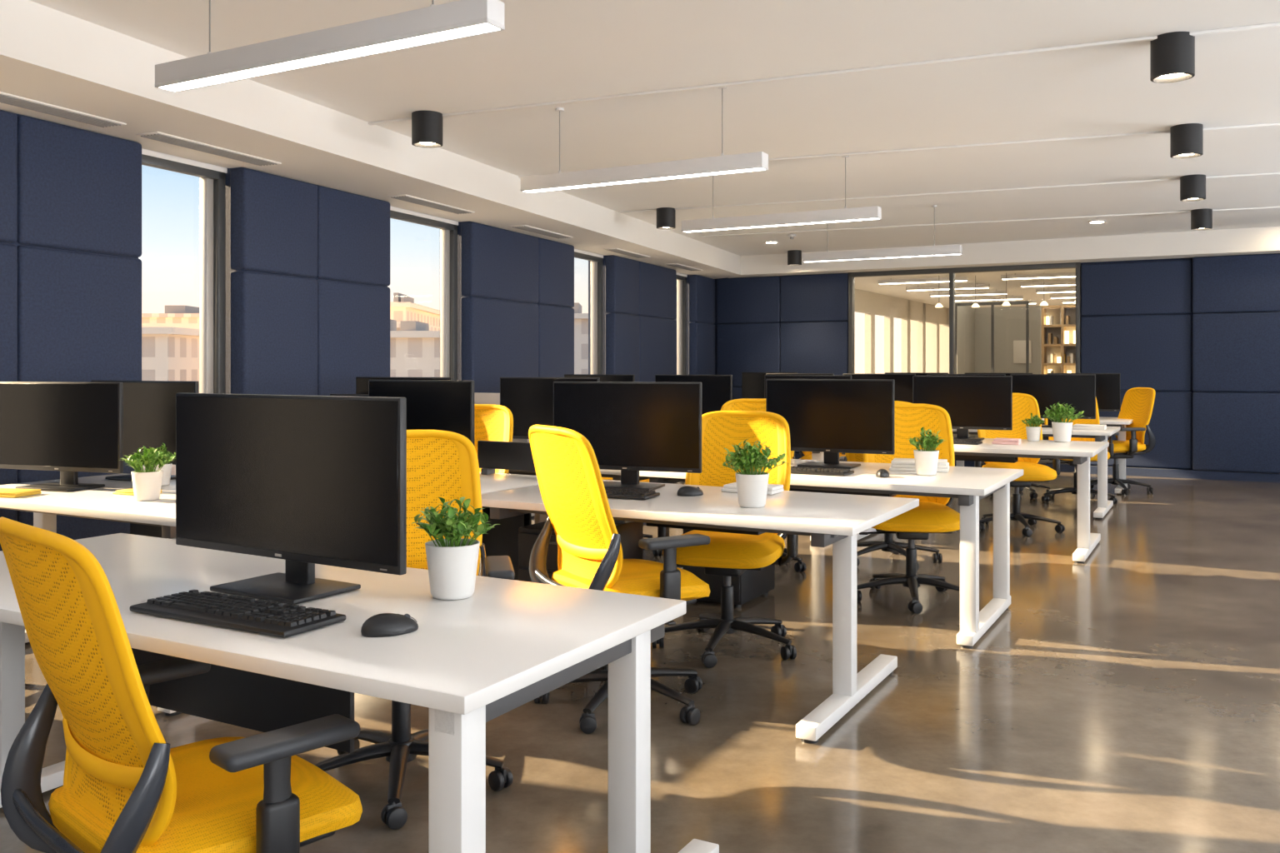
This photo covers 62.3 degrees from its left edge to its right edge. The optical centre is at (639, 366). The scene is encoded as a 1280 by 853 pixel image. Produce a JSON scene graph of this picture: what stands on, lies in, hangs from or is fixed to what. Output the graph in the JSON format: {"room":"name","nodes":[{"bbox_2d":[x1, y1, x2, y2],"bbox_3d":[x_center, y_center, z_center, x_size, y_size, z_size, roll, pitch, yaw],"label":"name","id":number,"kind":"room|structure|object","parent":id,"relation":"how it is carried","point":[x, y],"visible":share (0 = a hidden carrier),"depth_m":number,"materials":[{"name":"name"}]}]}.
{"room":"open-plan office","nodes":[
{"label":"open-plan office","id":0,"kind":"room"},
{"bbox_2d":[0,111,710,394],"bbox_3d":[-2.422,-0.115,7.307,0.310,2.810,17.276,0,0,23],"label":"wall","id":1,"kind":"structure","parent":0,"point":[228,270],"depth_m":9.21,"materials":[{"name":"blue paint"}]},
{"bbox_2d":[0,91,126,127],"bbox_3d":[-2.917,-1.254,5.075,0.160,0.013,0.950,0,0,23],"label":"air vent","id":2,"kind":"object","parent":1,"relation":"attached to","point":[7,98],"visible":1,"depth_m":5.17,"materials":[{"name":"metal"}]},
{"bbox_2d":[135,131,281,165],"bbox_3d":[-2.473,-1.254,6.136,0.160,0.013,0.950,0,0,23],"label":"air vent","id":3,"kind":"object","parent":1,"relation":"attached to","point":[157,136],"visible":1,"depth_m":6.06,"materials":[{"name":"metal"}]},
{"bbox_2d":[0,110,714,550],"bbox_3d":[-2.311,-0.035,7.261,0.130,2.444,17.294,0,0,23],"label":"wall panels","id":4,"kind":"object","parent":1,"relation":"attached to","point":[66,316],"visible":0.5,"depth_m":6.92,"materials":[{"name":"blue fabric"}]},
{"bbox_2d":[387,194,474,214],"bbox_3d":[-1.604,-1.254,8.211,0.160,0.013,0.950,0,0,23],"label":"air vent","id":5,"kind":"object","parent":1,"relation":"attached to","point":[405,197],"visible":1,"depth_m":8.14,"materials":[{"name":"metal"}]},
{"bbox_2d":[510,225,572,238],"bbox_3d":[-0.909,-1.254,9.871,0.160,0.013,0.950,0,0,23],"label":"air vent","id":6,"kind":"object","parent":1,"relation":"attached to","point":[526,227],"visible":1,"depth_m":9.80,"materials":[{"name":"metal"}]},
{"bbox_2d":[141,148,686,276],"bbox_3d":[-2.477,-0.165,7.330,0.232,2.910,17.500,0,0,23],"label":"wall","id":7,"kind":"structure","parent":0,"point":[145,152],"depth_m":6.67,"materials":[{"name":"white paint"}]},
{"bbox_2d":[141,154,225,394],"bbox_3d":[-2.824,-0.040,6.384,0.100,2.380,0.770,0,0,23],"label":"window","id":8,"kind":"structure","parent":7,"relation":"in","point":[212,182],"depth_m":6.65,"materials":[{"name":"grey metal"}]},
{"bbox_2d":[390,210,457,380],"bbox_3d":[-1.857,-0.040,8.695,0.100,2.380,1.159,0,0,23],"label":"window","id":9,"kind":"structure","parent":7,"relation":"in","point":[448,232],"depth_m":9.14,"materials":[{"name":"grey metal"}]},
{"bbox_2d":[574,251,602,374],"bbox_3d":[-0.663,-0.040,11.546,0.100,2.380,1.020,0,0,23],"label":"window","id":10,"kind":"structure","parent":7,"relation":"in","point":[596,262],"depth_m":11.93,"materials":[{"name":"grey metal"}]},
{"bbox_2d":[676,275,686,374],"bbox_3d":[0.446,-0.040,14.194,0.100,2.380,0.780,0,0,23],"label":"window","id":11,"kind":"structure","parent":7,"relation":"in","point":[681,281],"depth_m":14.46,"materials":[{"name":"grey metal"}]},
{"bbox_2d":[0,472,1279,852],"bbox_3d":[1.183,1.350,5.266,10.438,0.120,17.544,0,0,29],"label":"floor","id":12,"kind":"structure","parent":0,"point":[1126,698],"depth_m":3.86,"materials":[{"name":"concrete"}]},
{"bbox_2d":[0,473,181,715],"bbox_3d":[-2.175,0.920,4.647,1.650,0.740,0.940,0,0,29],"label":"office desk","id":13,"kind":"object","parent":12,"relation":"on","point":[157,518],"visible":0.21,"depth_m":4.31,"materials":[{"name":"white laminate"}]},
{"bbox_2d":[0,488,41,498],"bbox_3d":[-2.700,0.539,4.515,0.210,0.020,0.150,0,0,12],"label":"notebook","id":14,"kind":"object","parent":13,"relation":"on","point":[4,492],"visible":1,"depth_m":4.49,"materials":[{"name":"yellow paper"}]},
{"bbox_2d":[0,381,123,491],"bbox_3d":[-2.614,0.309,4.776,0.720,0.479,0.210,0,0,19],"label":"computer monitor","id":15,"kind":"object","parent":13,"relation":"on","point":[69,428],"visible":0.98,"depth_m":4.75,"materials":[{"name":"black plastic"}]},
{"bbox_2d":[90,380,199,481],"bbox_3d":[-2.417,0.309,5.170,0.720,0.479,0.210,0,0,25],"label":"computer monitor","id":16,"kind":"object","parent":13,"relation":"on","point":[149,407],"visible":0.41,"depth_m":5.12,"materials":[{"name":"black plastic"}]},
{"bbox_2d":[120,446,175,500],"bbox_3d":[-2.038,0.439,4.373,0.200,0.220,0.194,0,0,0],"label":"potted plant","id":17,"kind":"object","parent":13,"relation":"on","point":[147,483],"visible":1,"depth_m":4.33,"materials":[{"name":"green plant"}]},
{"bbox_2d":[140,443,175,485],"bbox_3d":[-2.214,0.452,4.893,0.165,0.196,0.152,0,0,30],"label":"potted plant","id":18,"kind":"object","parent":13,"relation":"on","point":[167,468],"visible":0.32,"depth_m":4.88,"materials":[{"name":"green plant"}]},
{"bbox_2d":[0,516,362,852],"bbox_3d":[-0.855,0.780,2.055,0.684,1.021,0.651,0,0,43],"label":"office chair","id":19,"kind":"object","parent":12,"relation":"on","point":[124,790],"visible":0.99,"depth_m":1.85,"materials":[{"name":"yellow fabric"}]},
{"bbox_2d":[0,533,719,852],"bbox_3d":[-0.944,0.920,2.741,2.090,0.740,1.080,0,0,29],"label":"office desk","id":20,"kind":"object","parent":12,"relation":"on","point":[472,661],"visible":0.61,"depth_m":2.34,"materials":[{"name":"white laminate"}]},
{"bbox_2d":[129,590,345,638],"bbox_3d":[-0.886,0.536,2.321,0.488,0.022,0.175,0,0,29],"label":"keyboard","id":21,"kind":"object","parent":20,"relation":"on","point":[245,614],"visible":1,"depth_m":2.28,"materials":[{"name":"black plastic"}]},
{"bbox_2d":[175,393,406,604],"bbox_3d":[-0.870,0.309,2.597,0.800,0.479,0.210,0,0,31],"label":"computer monitor","id":22,"kind":"object","parent":20,"relation":"on","point":[305,482],"visible":1,"depth_m":2.55,"materials":[{"name":"black plastic"}]},
{"bbox_2d":[360,613,418,637],"bbox_3d":[-0.516,0.529,2.184,0.120,0.041,0.066,0,0,-31],"label":"computer mouse","id":23,"kind":"object","parent":20,"relation":"on","point":[382,625],"visible":1,"depth_m":2.16,"materials":[{"name":"black plastic"}]},
{"bbox_2d":[411,496,499,599],"bbox_3d":[-0.439,0.430,2.520,0.210,0.239,0.215,0,0,0],"label":"potted plant","id":24,"kind":"object","parent":20,"relation":"on","point":[452,561],"visible":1,"depth_m":2.48,"materials":[{"name":"green plant"}]},
{"bbox_2d":[314,430,514,829],"bbox_3d":[-0.739,0.753,3.273,0.684,1.074,0.693,0,0,-10],"label":"office chair","id":25,"kind":"object","parent":12,"relation":"on","point":[443,464],"visible":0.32,"depth_m":3.51,"materials":[{"name":"yellow fabric"}]},
{"bbox_2d":[474,404,513,474],"bbox_3d":[-1.033,0.753,5.766,0.684,1.074,0.693,0,0,20],"label":"office chair","id":26,"kind":"object","parent":12,"relation":"on","point":[492,422],"visible":0.07,"depth_m":6.01,"materials":[{"name":"yellow fabric"}]},
{"bbox_2d":[481,507,524,580],"bbox_3d":[-0.832,0.990,4.976,0.350,0.600,0.503,0,0,29],"label":"drawer pedestal","id":27,"kind":"object","parent":12,"relation":"on","point":[502,539],"visible":0.02,"depth_m":4.97,"materials":[{"name":"black plastic"}]},
{"bbox_2d":[479,472,539,526],"bbox_3d":[-1.243,0.920,5.234,1.590,0.740,0.890,0,0,29],"label":"office desk","id":28,"kind":"object","parent":12,"relation":"on","point":[496,482],"visible":0.02,"depth_m":5.08,"materials":[{"name":"white laminate"}]},
{"bbox_2d":[368,380,474,445],"bbox_3d":[-1.125,0.309,5.437,0.720,0.479,0.210,0,0,32],"label":"computer monitor","id":29,"kind":"object","parent":28,"relation":"on","point":[442,405],"visible":0.36,"depth_m":5.35,"materials":[{"name":"black plastic"}]},
{"bbox_2d":[477,440,535,474],"bbox_3d":[-0.607,0.464,5.299,0.500,0.170,0.070,0,0,29],"label":"computer monitor","id":30,"kind":"object","parent":28,"relation":"on","point":[492,455],"visible":0.55,"depth_m":5.33,"materials":[{"name":"black plastic"}]},
{"bbox_2d":[518,520,643,582],"bbox_3d":[-0.259,0.990,4.658,0.350,0.600,0.503,0,0,29],"label":"drawer pedestal","id":31,"kind":"object","parent":12,"relation":"on","point":[631,532],"visible":0.09,"depth_m":4.52,"materials":[{"name":"black plastic"}]},
{"bbox_2d":[508,469,684,569],"bbox_3d":[-0.881,0.920,6.691,2.470,0.740,1.050,0,0,29],"label":"office desk","id":32,"kind":"object","parent":12,"relation":"on","point":[615,474],"visible":0.02,"depth_m":5.82,"materials":[{"name":"white laminate"}]},
{"bbox_2d":[355,376,452,394],"bbox_3d":[-1.558,0.309,6.992,0.720,0.479,0.210,0,0,19],"label":"computer monitor","id":33,"kind":"object","parent":32,"relation":"on","point":[362,382],"visible":0.12,"depth_m":7.06,"materials":[{"name":"black plastic"}]},
{"bbox_2d":[474,392,529,442],"bbox_3d":[-0.959,0.364,7.140,0.500,0.370,0.070,0,0,29],"label":"divider","id":34,"kind":"object","parent":32,"relation":"on","point":[479,398],"visible":0.02,"depth_m":7.16,"materials":[{"name":"grey plastic"}]},
{"bbox_2d":[500,377,599,439],"bbox_3d":[-0.580,0.309,6.793,0.720,0.479,0.210,0,0,24],"label":"computer monitor","id":35,"kind":"object","parent":32,"relation":"on","point":[530,400],"visible":0.36,"depth_m":6.83,"materials":[{"name":"black plastic"}]},
{"bbox_2d":[528,425,710,734],"bbox_3d":[-0.054,0.753,4.034,0.693,1.074,0.684,0,0,-32],"label":"office chair","id":36,"kind":"object","parent":12,"relation":"on","point":[572,487],"visible":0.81,"depth_m":3.83,"materials":[{"name":"yellow fabric"}]},
{"bbox_2d":[531,451,823,540],"bbox_3d":[0.394,0.920,8.786,2.770,0.740,1.050,0,0,29],"label":"office desk","id":37,"kind":"object","parent":12,"relation":"on","point":[815,455],"visible":0.02,"depth_m":7.75,"materials":[{"name":"white laminate"}]},
{"bbox_2d":[564,374,634,381],"bbox_3d":[-0.359,0.309,9.357,0.720,0.479,0.210,0,0,29],"label":"computer monitor","id":38,"kind":"object","parent":37,"relation":"on","point":[603,377],"visible":0.06,"depth_m":9.29,"materials":[{"name":"black plastic"}]},
{"bbox_2d":[655,375,732,414],"bbox_3d":[0.453,0.309,8.964,0.720,0.479,0.210,0,0,29],"label":"computer monitor","id":39,"kind":"object","parent":37,"relation":"on","point":[717,390],"visible":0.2,"depth_m":8.86,"materials":[{"name":"black plastic"}]},
{"bbox_2d":[765,375,851,399],"bbox_3d":[1.351,0.309,8.524,0.720,0.479,0.210,0,0,26],"label":"computer monitor","id":40,"kind":"object","parent":37,"relation":"on","point":[767,377],"visible":0.07,"depth_m":8.51,"materials":[{"name":"black plastic"}]},
{"bbox_2d":[481,480,919,744],"bbox_3d":[0.198,0.920,4.401,1.680,0.740,1.020,0,0,29],"label":"office desk","id":41,"kind":"object","parent":12,"relation":"on","point":[837,520],"visible":0.64,"depth_m":3.98,"materials":[{"name":"white laminate"}]},
{"bbox_2d":[553,381,701,490],"bbox_3d":[-0.061,0.309,4.802,0.720,0.479,0.210,0,0,21],"label":"computer monitor","id":42,"kind":"object","parent":41,"relation":"on","point":[631,427],"visible":0.87,"depth_m":4.76,"materials":[{"name":"black plastic"}]},
{"bbox_2d":[605,488,659,499],"bbox_3d":[-0.158,0.536,4.501,0.460,0.022,0.165,0,0,23],"label":"keyboard","id":43,"kind":"object","parent":41,"relation":"on","point":[611,493],"visible":0.44,"depth_m":4.41,"materials":[{"name":"black plastic"}]},
{"bbox_2d":[720,482,783,494],"bbox_3d":[0.493,0.534,4.643,0.240,0.029,0.140,0,0,29],"label":"paper stack","id":44,"kind":"object","parent":41,"relation":"on","point":[732,487],"visible":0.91,"depth_m":4.62,"materials":[{"name":"white paper"}]},
{"bbox_2d":[722,438,786,508],"bbox_3d":[0.433,0.415,4.160,0.261,0.269,0.228,0,0,33],"label":"potted plant","id":45,"kind":"object","parent":41,"relation":"on","point":[752,485],"visible":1,"depth_m":4.11,"materials":[{"name":"green plant"}]},
{"bbox_2d":[651,410,798,668],"bbox_3d":[0.398,0.753,4.843,0.684,1.074,0.693,0,0,18],"label":"office chair","id":46,"kind":"object","parent":12,"relation":"on","point":[727,555],"visible":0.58,"depth_m":4.86,"materials":[{"name":"yellow fabric"}]},
{"bbox_2d":[683,529,774,607],"bbox_3d":[0.497,0.990,5.909,0.350,0.600,0.503,0,0,29],"label":"drawer pedestal","id":47,"kind":"object","parent":12,"relation":"on","point":[751,584],"visible":0.23,"depth_m":5.72,"materials":[{"name":"black plastic"}]},
{"bbox_2d":[720,398,806,572],"bbox_3d":[0.727,0.753,6.792,0.684,1.074,0.693,0,0,10],"label":"office chair","id":48,"kind":"object","parent":12,"relation":"on","point":[743,404],"visible":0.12,"depth_m":7.11,"materials":[{"name":"yellow fabric"}]},
{"bbox_2d":[639,459,1023,648],"bbox_3d":[1.012,0.920,5.642,1.800,0.740,1.050,0,0,29],"label":"office desk","id":49,"kind":"object","parent":12,"relation":"on","point":[969,485],"visible":0.56,"depth_m":5.15,"materials":[{"name":"white laminate"}]},
{"bbox_2d":[790,466,854,475],"bbox_3d":[0.859,0.536,5.469,0.460,0.022,0.165,0,0,29],"label":"keyboard","id":50,"kind":"object","parent":49,"relation":"on","point":[799,470],"visible":0.66,"depth_m":5.39,"materials":[{"name":"black plastic"}]},
{"bbox_2d":[765,379,894,469],"bbox_3d":[1.039,0.309,5.815,0.720,0.479,0.210,0,0,27],"label":"computer monitor","id":51,"kind":"object","parent":49,"relation":"on","point":[831,417],"visible":0.91,"depth_m":5.78,"materials":[{"name":"black plastic"}]},
{"bbox_2d":[889,458,949,472],"bbox_3d":[1.488,0.524,5.635,0.300,0.049,0.220,0,0,18],"label":"book stack","id":52,"kind":"object","parent":49,"relation":"on","point":[897,464],"visible":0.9,"depth_m":5.56,"materials":[{"name":"white paper"}]},
{"bbox_2d":[908,427,944,475],"bbox_3d":[1.456,0.427,5.370,0.190,0.244,0.206,0,0,5],"label":"potted plant","id":53,"kind":"object","parent":49,"relation":"on","point":[926,459],"visible":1,"depth_m":5.32,"materials":[{"name":"green plant"}]},
{"bbox_2d":[839,400,942,571],"bbox_3d":[1.642,0.753,6.987,0.684,1.074,0.693,0,0,20],"label":"office chair","id":54,"kind":"object","parent":12,"relation":"on","point":[888,545],"visible":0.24,"depth_m":6.93,"materials":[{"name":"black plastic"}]},
{"bbox_2d":[856,403,959,614],"bbox_3d":[1.499,0.753,5.843,0.684,1.074,0.693,0,0,10],"label":"office chair","id":55,"kind":"object","parent":12,"relation":"on","point":[933,514],"visible":0.47,"depth_m":5.85,"materials":[{"name":"yellow fabric"}]},
{"bbox_2d":[841,438,1109,563],"bbox_3d":[2.409,0.920,7.697,1.750,0.740,1.100,0,0,29],"label":"office desk","id":56,"kind":"object","parent":12,"relation":"on","point":[1081,452],"visible":0.56,"depth_m":7.15,"materials":[{"name":"white laminate"}]},
{"bbox_2d":[912,375,1012,440],"bbox_3d":[2.419,0.309,7.955,0.720,0.479,0.210,0,0,25],"label":"computer monitor","id":57,"kind":"object","parent":56,"relation":"on","point":[977,402],"visible":0.81,"depth_m":7.91,"materials":[{"name":"black plastic"}]},
{"bbox_2d":[1021,413,1044,441],"bbox_3d":[2.908,0.446,7.805,0.161,0.208,0.175,0,0,34],"label":"potted plant","id":58,"kind":"object","parent":56,"relation":"on","point":[1033,432],"visible":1,"depth_m":7.77,"materials":[{"name":"green plant"}]},
{"bbox_2d":[1042,402,1085,442],"bbox_3d":[3.079,0.402,7.733,0.249,0.294,0.286,0,0,-29],"label":"potted plant","id":59,"kind":"object","parent":56,"relation":"on","point":[1062,429],"visible":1,"depth_m":7.68,"materials":[{"name":"green plant"}]},
{"bbox_2d":[974,393,1064,536],"bbox_3d":[2.973,0.753,8.348,0.684,1.074,0.693,0,0,5],"label":"office chair","id":60,"kind":"object","parent":12,"relation":"on","point":[1023,405],"visible":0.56,"depth_m":8.34,"materials":[{"name":"yellow fabric"}]},
{"bbox_2d":[952,425,1119,519],"bbox_3d":[3.400,0.920,9.692,1.750,0.740,0.950,0,0,29],"label":"office desk","id":61,"kind":"object","parent":12,"relation":"on","point":[1104,506],"visible":0.3,"depth_m":9.20,"materials":[{"name":"white laminate"}]},
{"bbox_2d":[1010,374,1095,427],"bbox_3d":[3.742,0.309,9.599,0.720,0.479,0.210,0,0,24],"label":"computer monitor","id":62,"kind":"object","parent":61,"relation":"on","point":[1077,390],"visible":0.56,"depth_m":9.55,"materials":[{"name":"black plastic"}]},
{"bbox_2d":[956,416,1133,494],"bbox_3d":[4.302,0.920,11.422,1.850,0.740,0.950,0,0,29],"label":"office desk","id":63,"kind":"object","parent":12,"relation":"on","point":[1109,422],"visible":0.27,"depth_m":10.90,"materials":[{"name":"white laminate"}]},
{"bbox_2d":[1046,373,1120,411],"bbox_3d":[4.707,0.309,11.237,0.720,0.479,0.210,0,0,26],"label":"computer monitor","id":64,"kind":"object","parent":63,"relation":"on","point":[1107,385],"visible":0.33,"depth_m":11.11,"materials":[{"name":"black plastic"}]},
{"bbox_2d":[1041,397,1119,504],"bbox_3d":[4.166,0.753,10.088,0.684,1.074,0.693,0,0,10],"label":"office chair","id":65,"kind":"object","parent":12,"relation":"on","point":[1073,490],"visible":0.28,"depth_m":10.07,"materials":[{"name":"plastic"}]},
{"bbox_2d":[1090,387,1155,495],"bbox_3d":[4.893,0.753,10.899,0.693,1.074,0.684,0,0,-10],"label":"office chair","id":66,"kind":"object","parent":12,"relation":"on","point":[1137,403],"visible":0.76,"depth_m":10.82,"materials":[{"name":"yellow fabric"}]},
{"bbox_3d":[1.572,0.920,10.705,2.370,0.740,0.950,0,0,29],"label":"office desk","id":67,"kind":"object","parent":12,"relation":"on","visible":0},
{"bbox_2d":[843,373,915,403],"bbox_3d":[2.344,0.309,10.375,0.720,0.479,0.210,0,0,29],"label":"computer monitor","id":68,"kind":"object","parent":67,"relation":"on","point":[902,382],"visible":0.12,"depth_m":10.26,"materials":[{"name":"black plastic"}]},
{"bbox_3d":[2.299,0.920,12.532,2.670,0.740,0.950,0,0,29],"label":"office desk","id":69,"kind":"object","parent":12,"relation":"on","visible":0},
{"bbox_2d":[741,372,797,398],"bbox_3d":[1.585,0.309,12.967,0.720,0.479,0.210,0,0,29],"label":"computer monitor","id":70,"kind":"object","parent":69,"relation":"on","point":[752,383],"visible":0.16,"depth_m":13.04,"materials":[{"name":"black plastic"}]},
{"bbox_2d":[30,0,1279,255],"bbox_3d":[1.183,-1.595,5.266,10.438,0.150,17.544,0,0,29],"label":"ceiling","id":71,"kind":"structure","parent":0,"point":[547,51],"depth_m":5.99,"materials":[{"name":"paint"}]},
{"bbox_2d":[155,0,504,92],"bbox_3d":[-1.120,-1.284,3.630,1.550,0.473,0.090,0,0,29],"label":"linear pendant light","id":72,"kind":"object","parent":71,"relation":"hanging from","point":[432,24],"visible":1,"depth_m":3.54,"materials":[{"name":"silver metal"}]},
{"bbox_2d":[0,0,744,279],"bbox_3d":[-1.875,-1.390,6.997,1.159,0.260,17.550,0,0,23],"label":"ceiling beam","id":73,"kind":"structure","parent":71,"relation":"attached to","point":[48,55],"depth_m":6.05,"materials":[{"name":"paint"}]},
{"bbox_2d":[411,110,442,148],"bbox_3d":[-1.280,-1.426,6.370,0.184,0.188,0.184,0,0,0],"label":"ceiling spotlight","id":74,"kind":"object","parent":71,"relation":"in","point":[427,126],"visible":1,"depth_m":6.29,"materials":[{"name":"black metal"}]},
{"bbox_2d":[520,86,768,193],"bbox_3d":[-0.014,-1.284,5.980,1.550,0.473,0.090,0,0,29],"label":"linear pendant light","id":75,"kind":"object","parent":71,"relation":"hanging from","point":[758,161],"visible":1,"depth_m":5.91,"materials":[{"name":"silver metal"}]},
{"bbox_2d":[656,207,675,229],"bbox_3d":[0.250,-1.426,10.200,0.184,0.188,0.184,0,0,0],"label":"ceiling spotlight","id":76,"kind":"object","parent":71,"relation":"in","point":[666,217],"visible":1,"depth_m":10.12,"materials":[{"name":"black metal"}]},
{"bbox_2d":[681,155,881,232],"bbox_3d":[1.020,-1.284,7.870,1.550,0.473,0.090,0,0,29],"label":"linear pendant light","id":77,"kind":"object","parent":71,"relation":"hanging from","point":[866,213],"visible":0.96,"depth_m":7.80,"materials":[{"name":"silver metal"}]},
{"bbox_2d":[368,22,1279,124],"bbox_3d":[1.136,-1.513,5.397,6.680,0.014,0.030,0,0,23],"label":"trim","id":78,"kind":"structure","parent":71,"relation":"attached to","point":[1274,24],"depth_m":5.40,"materials":[{"name":"paint"}]},
{"bbox_2d":[801,205,962,262],"bbox_3d":[2.320,-1.284,10.250,1.550,0.473,0.090,0,0,29],"label":"linear pendant light","id":79,"kind":"object","parent":71,"relation":"hanging from","point":[951,250],"visible":0.92,"depth_m":10.19,"materials":[{"name":"silver metal"}]},
{"bbox_2d":[518,122,1279,178],"bbox_3d":[2.172,-1.513,7.286,6.905,0.014,0.030,0,0,21],"label":"trim","id":80,"kind":"structure","parent":71,"relation":"attached to","point":[1276,123],"depth_m":7.15,"materials":[{"name":"paint"}]},
{"bbox_2d":[877,277,949,284],"bbox_3d":[4.333,-1.360,16.766,1.120,0.088,0.091,0,0,29],"label":"ceiling light","id":81,"kind":"object","parent":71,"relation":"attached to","point":[934,279],"depth_m":16.72,"materials":[{"name":"silver metal"}]},
{"bbox_2d":[619,172,1279,213],"bbox_3d":[3.195,-1.513,9.017,7.331,0.014,0.030,0,0,22],"label":"trim","id":82,"kind":"structure","parent":71,"relation":"attached to","point":[1267,173],"depth_m":9.17,"materials":[{"name":"paint"}]},
{"bbox_2d":[700,206,1279,237],"bbox_3d":[4.241,-1.513,10.809,7.685,0.014,0.032,0,0,23],"label":"trim","id":83,"kind":"structure","parent":71,"relation":"attached to","point":[1263,207],"depth_m":11.03,"materials":[{"name":"paint"}]},
{"bbox_2d":[955,294,1075,301],"bbox_3d":[8.633,-1.369,20.214,5.300,0.093,0.091,0,0,29],"label":"ceiling light","id":84,"kind":"object","parent":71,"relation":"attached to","point":[1066,296],"visible":0.38,"depth_m":20.97,"materials":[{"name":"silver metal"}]},
{"bbox_2d":[1000,272,1075,279],"bbox_3d":[5.968,-1.359,15.860,1.049,0.087,0.091,0,0,29],"label":"ceiling light","id":85,"kind":"object","parent":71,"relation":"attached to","point":[1058,274],"depth_m":15.81,"materials":[{"name":"silver metal"}]},
{"bbox_2d":[1150,31,1194,83],"bbox_3d":[2.460,-1.426,4.890,0.184,0.188,0.184,0,0,0],"label":"ceiling spotlight","id":86,"kind":"object","parent":71,"relation":"in","point":[1172,54],"visible":1,"depth_m":4.82,"materials":[{"name":"black metal"}]},
{"bbox_2d":[1170,123,1203,158],"bbox_3d":[3.460,-1.426,6.700,0.184,0.188,0.184,0,0,0],"label":"ceiling spotlight","id":87,"kind":"object","parent":71,"relation":"in","point":[1187,139],"visible":1,"depth_m":6.63,"materials":[{"name":"black metal"}]},
{"bbox_2d":[1180,174,1205,201],"bbox_3d":[4.420,-1.426,8.460,0.184,0.188,0.184,0,0,0],"label":"ceiling spotlight","id":88,"kind":"object","parent":71,"relation":"in","point":[1192,187],"visible":1,"depth_m":8.38,"materials":[{"name":"black metal"}]},
{"bbox_2d":[1190,208,1212,230],"bbox_3d":[5.450,-1.426,10.270,0.184,0.188,0.184,0,0,0],"label":"ceiling spotlight","id":89,"kind":"object","parent":71,"relation":"in","point":[1201,219],"visible":1,"depth_m":10.20,"materials":[{"name":"black metal"}]},
{"bbox_2d":[855,289,1059,374],"bbox_3d":[7.058,-0.060,18.921,8.000,2.700,12.060,0,0,29],"label":"wall","id":90,"kind":"structure","parent":0,"point":[925,327],"depth_m":22.50,"materials":[{"name":"beige paint"}]},
{"bbox_2d":[855,268,1075,308],"bbox_3d":[7.058,-1.470,18.921,8.000,0.120,12.060,0,0,29],"label":"ceiling","id":91,"kind":"structure","parent":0,"point":[993,278],"depth_m":18.75,"materials":[{"name":"white paint"}]},
{"bbox_2d":[714,257,1279,482],"bbox_3d":[5.380,-0.165,12.831,10.430,2.910,0.221,0,0,29],"label":"wall","id":92,"kind":"structure","parent":0,"point":[1130,471],"depth_m":12.32,"materials":[{"name":"blue fabric"}]},
{"bbox_2d":[848,262,1080,464],"bbox_3d":[4.083,-0.035,13.538,2.895,2.450,0.121,0,0,29],"label":"window","id":93,"kind":"structure","parent":92,"relation":"in","point":[952,272],"depth_m":13.53,"materials":[{"name":"grey"}]},
{"bbox_2d":[716,253,1279,473],"bbox_3d":[5.307,-0.035,12.797,9.629,2.444,0.151,0,0,29],"label":"wall panels","id":94,"kind":"object","parent":92,"relation":"attached to","point":[1177,353],"visible":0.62,"depth_m":12.33,"materials":[{"name":"blue fabric"}]},
{"bbox_2d":[727,226,1279,278],"bbox_3d":[5.473,-1.390,12.556,9.800,0.260,0.470,0,0,29],"label":"ceiling beam","id":95,"kind":"structure","parent":92,"relation":"attached to","point":[1256,240],"depth_m":12.57,"materials":[{"name":"paint"}]},
{"bbox_3d":[7.058,1.340,18.921,8.000,0.100,12.060,0,0,29],"label":"floor","id":96,"kind":"structure","parent":0,"visible":0},
{"bbox_2d":[955,300,1041,437],"bbox_3d":[6.178,0.110,18.242,1.220,2.360,1.500,0,0,29],"label":"wall","id":97,"kind":"structure","parent":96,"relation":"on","point":[1005,339],"depth_m":18.70,"materials":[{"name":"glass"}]},
{"bbox_2d":[1041,305,1075,374],"bbox_3d":[7.240,0.135,17.671,0.970,2.310,0.330,0,0,29],"label":"bookshelf","id":98,"kind":"object","parent":96,"relation":"on","point":[1058,322],"visible":0.38,"depth_m":17.76,"materials":[{"name":"brown wood"}]},
{"label":"outside","id":99,"kind":"structure","parent":0,"visible":0},
{"bbox_3d":[0.000,13.540,100.000,400.000,0.500,400.000,0,0,0],"label":"ground","id":100,"kind":"structure","parent":99,"visible":0},
{"bbox_2d":[141,326,199,474],"bbox_3d":[-27.250,5.440,51.850,14.100,15.700,12.300,0,0,0],"label":"building","id":101,"kind":"structure","parent":100,"relation":"on","point":[168,353],"depth_m":46.04,"materials":[{"name":"grey concrete"}]},
{"bbox_2d":[141,305,199,329],"bbox_3d":[-34.500,4.290,85.850,7.600,18.000,12.300,0,0,0],"label":"building","id":102,"kind":"structure","parent":100,"relation":"on","point":[184,317],"depth_m":80.00,"materials":[{"name":"grey"}]},
{"bbox_2d":[390,319,439,377],"bbox_3d":[-11.750,5.490,53.850,6.100,15.600,12.300,0,0,0],"label":"building","id":103,"kind":"structure","parent":100,"relation":"on","point":[414,349],"depth_m":48.01,"materials":[{"name":"grey concrete"}]},
{"bbox_2d":[390,292,439,327],"bbox_3d":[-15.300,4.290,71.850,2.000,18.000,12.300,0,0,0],"label":"building","id":104,"kind":"structure","parent":100,"relation":"on","point":[403,307],"depth_m":67.68,"materials":[{"name":"grey concrete"}]},
{"bbox_2d":[571,302,588,374],"bbox_3d":[-3.000,4.790,65.850,7.600,17.000,12.300,0,0,0],"label":"building","id":105,"kind":"structure","parent":100,"relation":"on","point":[581,320],"depth_m":60.01,"materials":[{"name":"grey concrete"}]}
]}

